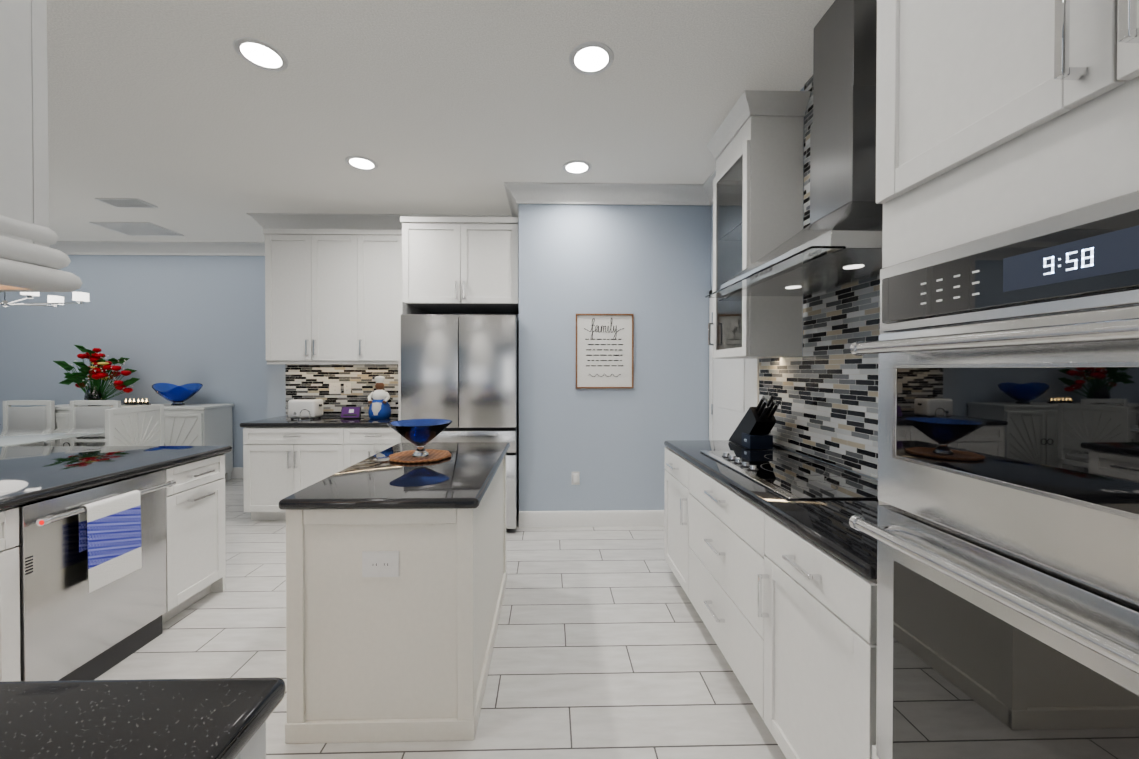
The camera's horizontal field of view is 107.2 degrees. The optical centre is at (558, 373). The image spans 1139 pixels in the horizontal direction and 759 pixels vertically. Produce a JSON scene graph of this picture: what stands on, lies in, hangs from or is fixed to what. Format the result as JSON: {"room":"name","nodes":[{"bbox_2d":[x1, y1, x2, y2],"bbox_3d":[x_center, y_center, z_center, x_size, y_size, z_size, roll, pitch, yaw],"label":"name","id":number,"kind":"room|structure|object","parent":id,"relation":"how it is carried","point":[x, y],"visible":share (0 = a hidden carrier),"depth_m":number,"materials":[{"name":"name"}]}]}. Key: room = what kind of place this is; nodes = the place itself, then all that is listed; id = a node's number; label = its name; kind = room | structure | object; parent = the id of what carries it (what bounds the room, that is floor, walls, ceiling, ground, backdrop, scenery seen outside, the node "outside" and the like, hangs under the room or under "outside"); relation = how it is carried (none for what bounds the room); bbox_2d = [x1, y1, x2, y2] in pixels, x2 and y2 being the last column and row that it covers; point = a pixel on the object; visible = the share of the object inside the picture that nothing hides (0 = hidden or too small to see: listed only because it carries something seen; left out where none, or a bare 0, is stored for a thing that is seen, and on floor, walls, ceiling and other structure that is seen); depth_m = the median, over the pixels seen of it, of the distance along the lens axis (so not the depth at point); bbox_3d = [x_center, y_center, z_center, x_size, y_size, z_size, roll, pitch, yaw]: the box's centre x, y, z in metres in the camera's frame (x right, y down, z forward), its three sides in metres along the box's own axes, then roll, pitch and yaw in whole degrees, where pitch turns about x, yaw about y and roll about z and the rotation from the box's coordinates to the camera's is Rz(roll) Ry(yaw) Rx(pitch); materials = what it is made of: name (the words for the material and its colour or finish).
{"room":"kitchen and dining room","nodes":[
{"label":"kitchen and dining room","id":0,"kind":"room"},
{"bbox_2d":[0,255,266,466],"bbox_3d":[-5.718,-0.154,5.414,5.240,3.000,0.100,0,0,-1],"label":"wall","id":1,"kind":"structure","parent":0,"point":[179,320],"depth_m":5.37,"materials":[{"name":"paint"}]},
{"bbox_2d":[49,241,264,255],"bbox_3d":[-5.606,-1.583,5.297,5.019,0.140,0.116,0,0,-1],"label":"crown molding","id":2,"kind":"structure","parent":1,"relation":"attached to","point":[67,247],"depth_m":5.31,"materials":[{"name":"white wood"}]},
{"bbox_2d":[231,467,242,478],"bbox_3d":[-5.652,1.276,5.369,5.109,0.140,0.016,0,0,-1],"label":"baseboard","id":3,"kind":"structure","parent":1,"relation":"attached to","point":[237,473],"depth_m":5.39,"materials":[{"name":"white wood"}]},
{"bbox_2d":[267,314,518,418],"bbox_3d":[-1.725,-0.146,4.501,2.705,3.000,0.100,0,0,-1],"label":"wall","id":4,"kind":"structure","parent":0,"point":[276,391],"depth_m":4.43,"materials":[{"name":"paint"}]},
{"bbox_2d":[263,229,378,364],"bbox_3d":[-2.378,-0.764,4.256,0.948,1.272,0.347,0,0,-1],"label":"upper cabinet","id":5,"kind":"object","parent":4,"relation":"attached to","point":[333,297],"depth_m":4.09,"materials":[{"name":"white wood"}]},
{"bbox_2d":[285,364,397,414],"bbox_3d":[-2.149,0.155,4.440,1.454,0.566,0.008,0,0,-1],"label":"backsplash","id":6,"kind":"structure","parent":4,"relation":"attached to","point":[308,381],"depth_m":4.43,"materials":[{"name":"tile"}]},
{"bbox_2d":[329,383,340,393],"bbox_3d":[-2.361,0.154,4.428,0.115,0.115,0.008,0,0,-1],"label":"outlet","id":7,"kind":"object","parent":6,"relation":"attached to","point":[334,388],"depth_m":4.43,"materials":[{"name":"white plastic"}]},
{"bbox_2d":[344,383,350,393],"bbox_3d":[-2.231,0.154,4.430,0.070,0.115,0.008,0,0,-1],"label":"outlet","id":8,"kind":"object","parent":6,"relation":"attached to","point":[347,386],"depth_m":4.43,"materials":[{"name":"white plastic"}]},
{"bbox_2d":[247,213,504,229],"bbox_3d":[-1.723,-1.575,4.387,2.935,0.140,0.126,0,0,-1],"label":"crown molding","id":9,"kind":"structure","parent":4,"relation":"attached to","point":[313,221],"depth_m":4.36,"materials":[{"name":"white wood"}]},
{"bbox_2d":[363,230,401,364],"bbox_3d":[-1.769,-0.764,4.269,0.504,1.272,0.347,0,0,-1],"label":"upper cabinet","id":10,"kind":"object","parent":4,"relation":"attached to","point":[382,249],"depth_m":4.10,"materials":[{"name":"white wood"}]},
{"bbox_2d":[398,216,518,442],"bbox_3d":[-0.895,-0.023,4.069,1.050,2.760,0.798,0,0,-1],"label":"cabinet","id":11,"kind":"object","parent":4,"relation":"attached to","point":[460,265],"visible":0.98,"depth_m":3.77,"materials":[{"name":"white wood"}]},
{"bbox_2d":[95,479,785,758],"bbox_3d":[-3.360,1.426,1.853,9.800,0.100,7.450,0,0,-1],"label":"floor","id":12,"kind":"structure","parent":0,"point":[605,646],"depth_m":2.05,"materials":[{"name":"tile"}]},
{"bbox_2d":[0,507,20,681],"bbox_3d":[-2.373,0.945,1.118,0.640,0.874,0.975,0,0,-1],"label":"base cabinet","id":13,"kind":"object","parent":12,"relation":"on","point":[10,670],"depth_m":1.58,"materials":[{"name":"white wood"}]},
{"bbox_2d":[3,400,54,445],"bbox_3d":[-6.091,0.830,4.605,0.540,1.045,0.502,0,0,-1],"label":"dining chair","id":14,"kind":"object","parent":12,"relation":"on","point":[28,417],"visible":0.33,"depth_m":4.81,"materials":[{"name":"white wood"}]},
{"bbox_2d":[0,429,104,446],"bbox_3d":[-5.808,0.978,4.006,2.300,0.760,1.030,0,0,-1],"label":"dining table","id":15,"kind":"object","parent":12,"relation":"on","point":[21,437],"visible":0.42,"depth_m":4.12,"materials":[{"name":"white glass"}]},
{"bbox_2d":[70,400,120,445],"bbox_3d":[-5.341,0.830,4.622,0.540,1.045,0.502,0,0,-1],"label":"dining chair","id":16,"kind":"object","parent":12,"relation":"on","point":[87,417],"visible":0.31,"depth_m":4.83,"materials":[{"name":"white wood"}]},
{"bbox_2d":[15,469,175,680],"bbox_3d":[-2.339,0.941,1.913,0.684,0.868,0.605,0,0,-1],"label":"dishwasher","id":17,"kind":"object","parent":12,"relation":"on","point":[93,588],"visible":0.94,"depth_m":1.83,"materials":[{"name":"metal"}]},
{"bbox_2d":[79,490,141,592],"bbox_3d":[-2.017,0.743,1.896,0.041,0.374,0.230,0,0,-1],"label":"towel","id":18,"kind":"object","parent":17,"relation":"hanging from","point":[109,528],"depth_m":1.88,"materials":[{"name":"fabric"}]},
{"bbox_2d":[33,404,233,479],"bbox_3d":[-5.171,0.866,5.118,2.040,0.965,0.483,0,0,-1],"label":"sideboard","id":19,"kind":"object","parent":12,"relation":"on","point":[198,425],"visible":0.21,"depth_m":4.92,"materials":[{"name":"white wood"}]},
{"bbox_2d":[53,345,138,405],"bbox_3d":[-5.553,0.020,5.048,0.904,0.727,0.497,0,0,-1],"label":"flower vase","id":20,"kind":"object","parent":19,"relation":"on","point":[101,368],"visible":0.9,"depth_m":5.03,"materials":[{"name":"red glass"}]},
{"bbox_2d":[121,400,135,404],"bbox_3d":[-5.247,0.344,5.139,0.150,0.078,0.060,0,0,-1],"label":"candle holder","id":21,"kind":"object","parent":19,"relation":"on","point":[129,402],"visible":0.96,"depth_m":5.12,"materials":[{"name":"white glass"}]},
{"bbox_2d":[134,399,150,404],"bbox_3d":[-5.097,0.344,5.142,0.150,0.078,0.060,0,0,-1],"label":"candle holder","id":22,"kind":"object","parent":19,"relation":"on","point":[142,402],"visible":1,"depth_m":5.13,"materials":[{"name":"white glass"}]},
{"bbox_2d":[152,383,202,404],"bbox_3d":[-4.662,0.247,5.141,0.510,0.271,0.350,0,0,-1],"label":"bowl","id":23,"kind":"object","parent":19,"relation":"on","point":[178,395],"visible":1,"depth_m":5.08,"materials":[{"name":"blue glass"}]},
{"bbox_2d":[105,404,163,445],"bbox_3d":[-4.277,0.835,4.024,0.500,1.045,0.540,0,0,-1],"label":"dining chair","id":24,"kind":"object","parent":12,"relation":"on","point":[136,426],"visible":0.42,"depth_m":4.00,"materials":[{"name":"white fabric"}]},
{"bbox_2d":[161,453,225,623],"bbox_3d":[-2.402,0.934,2.422,0.640,0.874,0.405,0,0,-1],"label":"base cabinet","id":25,"kind":"object","parent":12,"relation":"on","point":[195,539],"depth_m":2.41,"materials":[{"name":"white wood"}]},
{"bbox_2d":[0,446,231,509],"bbox_3d":[-2.900,0.482,1.635,1.710,0.040,2.030,0,0,-1],"label":"countertop","id":26,"kind":"structure","parent":25,"relation":"on","point":[28,474],"depth_m":2.12,"materials":[{"name":"black stone"}]},
{"bbox_2d":[235,721,265,758],"bbox_3d":[-1.243,0.951,0.325,1.617,0.874,0.590,0,0,-1],"label":"base cabinet","id":27,"kind":"object","parent":12,"relation":"on","point":[254,747],"depth_m":0.61,"materials":[{"name":"white wood"}]},
{"bbox_2d":[0,677,285,758],"bbox_3d":[-2.071,0.493,0.303,3.310,0.040,0.650,0,0,-1],"label":"countertop","id":28,"kind":"structure","parent":27,"relation":"on","point":[212,718],"depth_m":0.58,"materials":[{"name":"black stone"}]},
{"bbox_2d":[243,427,350,519],"bbox_3d":[-2.380,0.920,4.124,0.959,0.874,0.638,0,0,-1],"label":"base cabinet","id":29,"kind":"object","parent":12,"relation":"on","point":[280,463],"depth_m":3.81,"materials":[{"name":"white wood"}]},
{"bbox_2d":[351,427,397,465],"bbox_3d":[-1.716,0.920,4.138,0.603,0.874,0.638,0,0,-1],"label":"base cabinet","id":30,"kind":"object","parent":12,"relation":"on","point":[366,442],"depth_m":3.82,"materials":[{"name":"white wood"}]},
{"bbox_2d":[240,415,397,426],"bbox_3d":[-2.152,0.462,4.117,1.474,0.040,0.642,0,0,-1],"label":"countertop","id":31,"kind":"structure","parent":30,"relation":"on","point":[326,421],"depth_m":3.83,"materials":[{"name":"black stone"}]},
{"bbox_2d":[297,409,312,420],"bbox_3d":[-2.406,0.388,3.981,0.120,0.108,0.060,0,0,-1],"label":"chrome holder","id":32,"kind":"object","parent":31,"relation":"on","point":[300,419],"visible":1,"depth_m":3.98,"materials":[{"name":"silver metal"}]},
{"bbox_2d":[288,399,322,418],"bbox_3d":[-2.480,0.345,4.134,0.280,0.192,0.190,0,0,-1],"label":"toaster","id":33,"kind":"object","parent":31,"relation":"on","point":[314,407],"visible":0.98,"depth_m":4.05,"materials":[{"name":"white plastic"}]},
{"bbox_2d":[340,406,360,418],"bbox_3d":[-2.040,0.381,4.141,0.190,0.120,0.094,0,0,-1],"label":"smart display","id":34,"kind":"object","parent":31,"relation":"on","point":[350,412],"visible":1,"depth_m":4.11,"materials":[{"name":"purple plastic"}]},
{"bbox_2d":[368,376,390,418],"bbox_3d":[-1.770,0.231,4.148,0.219,0.420,0.220,0,0,-1],"label":"cookie jar","id":35,"kind":"object","parent":31,"relation":"on","point":[379,408],"visible":1,"depth_m":4.09,"materials":[{"name":"blue ceramic"}]},
{"bbox_2d":[279,442,509,743],"bbox_3d":[-0.680,0.915,2.172,0.737,0.915,1.244,0,0,-1],"label":"kitchen island","id":36,"kind":"object","parent":12,"relation":"on","point":[396,577],"visible":1,"depth_m":1.58,"materials":[{"name":"white wood"}]},
{"bbox_2d":[389,449,450,463],"bbox_3d":[-0.756,0.449,2.296,0.335,0.014,0.335,0,0,-1],"label":"wood tray","id":37,"kind":"object","parent":36,"relation":"on","point":[434,455],"visible":0.94,"depth_m":2.25,"materials":[{"name":"brown wood"}]},
{"bbox_2d":[387,419,451,456],"bbox_3d":[-0.756,0.356,2.296,0.340,0.183,0.340,0,0,-1],"label":"bowl","id":38,"kind":"object","parent":37,"relation":"on","point":[419,433],"visible":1,"depth_m":2.24,"materials":[{"name":"blue glass"}]},
{"bbox_2d":[401,314,518,528],"bbox_3d":[-0.856,0.427,3.985,0.969,1.862,0.880,0,0,-1],"label":"refrigerator","id":39,"kind":"object","parent":12,"relation":"on","point":[461,371],"visible":0.56,"depth_m":3.54,"materials":[{"name":"metal"}]},
{"bbox_2d":[664,447,679,582],"bbox_3d":[1.050,0.932,2.620,0.651,0.874,0.500,0,0,-1],"label":"base cabinet","id":40,"kind":"object","parent":12,"relation":"on","point":[672,459],"depth_m":2.69,"materials":[{"name":"white wood"}]},
{"bbox_2d":[664,440,878,579],"bbox_3d":[1.062,0.480,1.950,0.656,0.040,1.842,0,0,-1],"label":"countertop","id":41,"kind":"structure","parent":40,"relation":"on","point":[824,525],"depth_m":1.44,"materials":[{"name":"black stone"}]},
{"bbox_2d":[729,395,778,449],"bbox_3d":[1.214,0.286,2.616,0.140,0.334,0.464,0,0,-1],"label":"knife block","id":42,"kind":"object","parent":41,"relation":"on","point":[753,429],"visible":1,"depth_m":2.52,"materials":[{"name":"black wood"}]},
{"bbox_2d":[700,450,877,499],"bbox_3d":[1.088,0.444,2.001,0.511,0.030,0.910,0,0,-1],"label":"cooktop","id":43,"kind":"object","parent":41,"relation":"in","point":[788,475],"visible":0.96,"depth_m":1.87,"materials":[{"name":"black glass"}]},
{"bbox_2d":[680,456,759,707],"bbox_3d":[1.064,0.938,1.955,0.651,0.874,0.948,0,0,-1],"label":"base cabinet","id":44,"kind":"object","parent":12,"relation":"on","point":[719,527],"depth_m":1.89,"materials":[{"name":"white wood"}]},
{"bbox_2d":[756,508,876,758],"bbox_3d":[1.079,0.943,1.286,0.651,0.874,0.508,0,0,-1],"label":"base cabinet","id":45,"kind":"object","parent":12,"relation":"on","point":[787,615],"depth_m":1.25,"materials":[{"name":"white wood"}]},
{"bbox_2d":[872,0,1138,758],"bbox_3d":[1.071,-0.109,0.623,0.696,2.990,0.923,0,0,-1],"label":"tall cabinet","id":46,"kind":"object","parent":12,"relation":"on","point":[993,117],"visible":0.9,"depth_m":0.74,"materials":[{"name":"white wood"}]},
{"bbox_2d":[849,190,1138,758],"bbox_3d":[1.019,0.326,0.594,0.698,1.144,0.836,0,0,-1],"label":"wall oven","id":47,"kind":"object","parent":46,"relation":"in","point":[1004,531],"visible":1,"depth_m":0.68,"materials":[{"name":"metal"}]},
{"bbox_2d":[47,0,834,241],"bbox_3d":[-3.360,-1.674,1.827,9.800,0.100,7.450,0,0,-1],"label":"ceiling","id":48,"kind":"structure","parent":0,"point":[187,120],"depth_m":2.50,"materials":[{"name":"white paint"}]},
{"bbox_2d":[0,0,70,267],"bbox_3d":[-1.191,-0.703,0.429,0.926,1.060,0.325,0,0,-1],"label":"upper cabinet","id":49,"kind":"object","parent":48,"relation":"hanging from","point":[31,260],"depth_m":0.58,"materials":[{"name":"white wood"}]},
{"bbox_2d":[0,292,88,306],"bbox_3d":[-5.257,-1.137,3.986,1.275,1.009,0.740,0,0,-1],"label":"chandelier","id":50,"kind":"object","parent":48,"relation":"hanging from","point":[79,297],"visible":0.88,"depth_m":4.07,"materials":[{"name":"silver metal"}]},
{"bbox_2d":[95,198,157,207],"bbox_3d":[-4.138,-1.634,4.026,0.400,0.016,0.200,0,0,-1],"label":"ceiling vent","id":51,"kind":"object","parent":48,"relation":"in","point":[127,202],"visible":1,"depth_m":4.00,"materials":[{"name":"white metal"}]},
{"bbox_2d":[89,222,183,235],"bbox_3d":[-4.774,-1.641,4.772,0.640,0.016,0.440,0,0,-1],"label":"ceiling vent","id":52,"kind":"object","parent":48,"relation":"in","point":[139,228],"visible":1,"depth_m":4.72,"materials":[{"name":"white metal"}]},
{"bbox_2d":[233,37,287,70],"bbox_3d":[-1.516,-1.624,2.143,0.232,0.006,0.232,0,0,-1],"label":"recessed light","id":53,"kind":"object","parent":48,"relation":"in","point":[261,54],"visible":1,"depth_m":2.13,"materials":[{"name":"white plastic"}]},
{"bbox_2d":[345,156,377,170],"bbox_3d":[-1.531,-1.633,3.263,0.232,0.006,0.232,0,0,-1],"label":"recessed light","id":54,"kind":"object","parent":48,"relation":"in","point":[362,163],"visible":1,"depth_m":3.26,"materials":[{"name":"white plastic"}]},
{"bbox_2d":[562,160,590,173],"bbox_3d":[0.143,-1.634,3.329,0.232,0.006,0.232,0,0,-1],"label":"recessed light","id":55,"kind":"object","parent":48,"relation":"in","point":[576,167],"visible":1,"depth_m":3.32,"materials":[{"name":"white plastic"}]},
{"bbox_2d":[569,41,613,74],"bbox_3d":[0.168,-1.624,2.169,0.232,0.006,0.232,0,0,-1],"label":"recessed light","id":56,"kind":"object","parent":48,"relation":"in","point":[590,58],"visible":1,"depth_m":2.16,"materials":[{"name":"white plastic"}]},
{"bbox_2d":[519,204,710,510],"bbox_3d":[0.501,-0.141,3.789,1.715,3.000,0.100,0,0,-1],"label":"wall","id":57,"kind":"structure","parent":0,"point":[648,267],"depth_m":3.74,"materials":[{"name":"paint"}]},
{"bbox_2d":[505,205,518,218],"bbox_3d":[-0.420,-1.572,4.028,0.115,0.140,0.600,0,0,-1],"label":"crown molding","id":58,"kind":"structure","parent":57,"relation":"attached to","point":[514,209],"depth_m":4.10,"materials":[{"name":"white wood"}]},
{"bbox_2d":[571,472,579,484],"bbox_3d":[0.149,0.928,3.725,0.072,0.115,0.030,0,0,-1],"label":"electrical outlet","id":59,"kind":"object","parent":57,"relation":"attached to","point":[575,478],"visible":1,"depth_m":3.73,"materials":[{"name":"white plastic"}]},
{"bbox_2d":[519,510,663,526],"bbox_3d":[0.502,1.289,3.742,1.714,0.140,0.016,0,0,-1],"label":"baseboard","id":60,"kind":"structure","parent":57,"relation":"attached to","point":[615,518],"depth_m":3.73,"materials":[{"name":"white wood"}]},
{"bbox_2d":[576,314,633,388],"bbox_3d":[0.406,-0.201,3.725,0.513,0.662,0.022,0,0,-1],"label":"room sign","id":61,"kind":"object","parent":57,"relation":"attached to","point":[604,350],"visible":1,"depth_m":3.73,"materials":[{"name":"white paper"}]},
{"bbox_2d":[504,182,712,205],"bbox_3d":[0.446,-1.569,3.669,1.830,0.140,0.115,0,0,-1],"label":"crown molding","id":62,"kind":"structure","parent":57,"relation":"attached to","point":[517,193],"depth_m":3.67,"materials":[{"name":"white wood"}]},
{"bbox_2d":[711,76,879,479],"bbox_3d":[1.465,-0.118,1.040,0.108,3.000,5.640,0,0,-1],"label":"wall","id":63,"kind":"structure","parent":0,"point":[824,389],"depth_m":2.15,"materials":[{"name":"tile"}]},
{"bbox_2d":[701,169,715,200],"bbox_3d":[1.312,-1.566,3.245,0.115,0.140,0.740,0,0,-1],"label":"crown molding","id":64,"kind":"structure","parent":63,"relation":"attached to","point":[706,188],"depth_m":3.63,"materials":[{"name":"white wood"}]},
{"bbox_2d":[711,312,751,439],"bbox_3d":[1.318,0.346,3.318,0.100,2.018,0.722,0,0,-1],"label":"door","id":65,"kind":"structure","parent":63,"relation":"in","point":[731,405],"depth_m":3.33,"materials":[{"name":"white wood"}]},
{"bbox_2d":[709,289,758,439],"bbox_3d":[1.360,0.313,3.318,0.018,2.100,0.868,0,0,-1],"label":"door frame","id":66,"kind":"structure","parent":63,"relation":"attached to","point":[755,382],"depth_m":3.68,"materials":[{"name":"white wood"}]},
{"bbox_2d":[707,90,810,358],"bbox_3d":[1.192,-0.826,2.583,0.365,1.450,0.560,0,0,-1],"label":"upper cabinet","id":67,"kind":"object","parent":63,"relation":"attached to","point":[755,145],"visible":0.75,"depth_m":2.37,"materials":[{"name":"white wood"}]},
{"bbox_2d":[705,0,882,297],"bbox_3d":[1.103,-1.019,1.845,0.575,1.208,0.940,0,0,-1],"label":"range hood","id":68,"kind":"object","parent":63,"relation":"attached to","point":[836,243],"visible":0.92,"depth_m":1.74,"materials":[{"name":"metal"}]}
]}

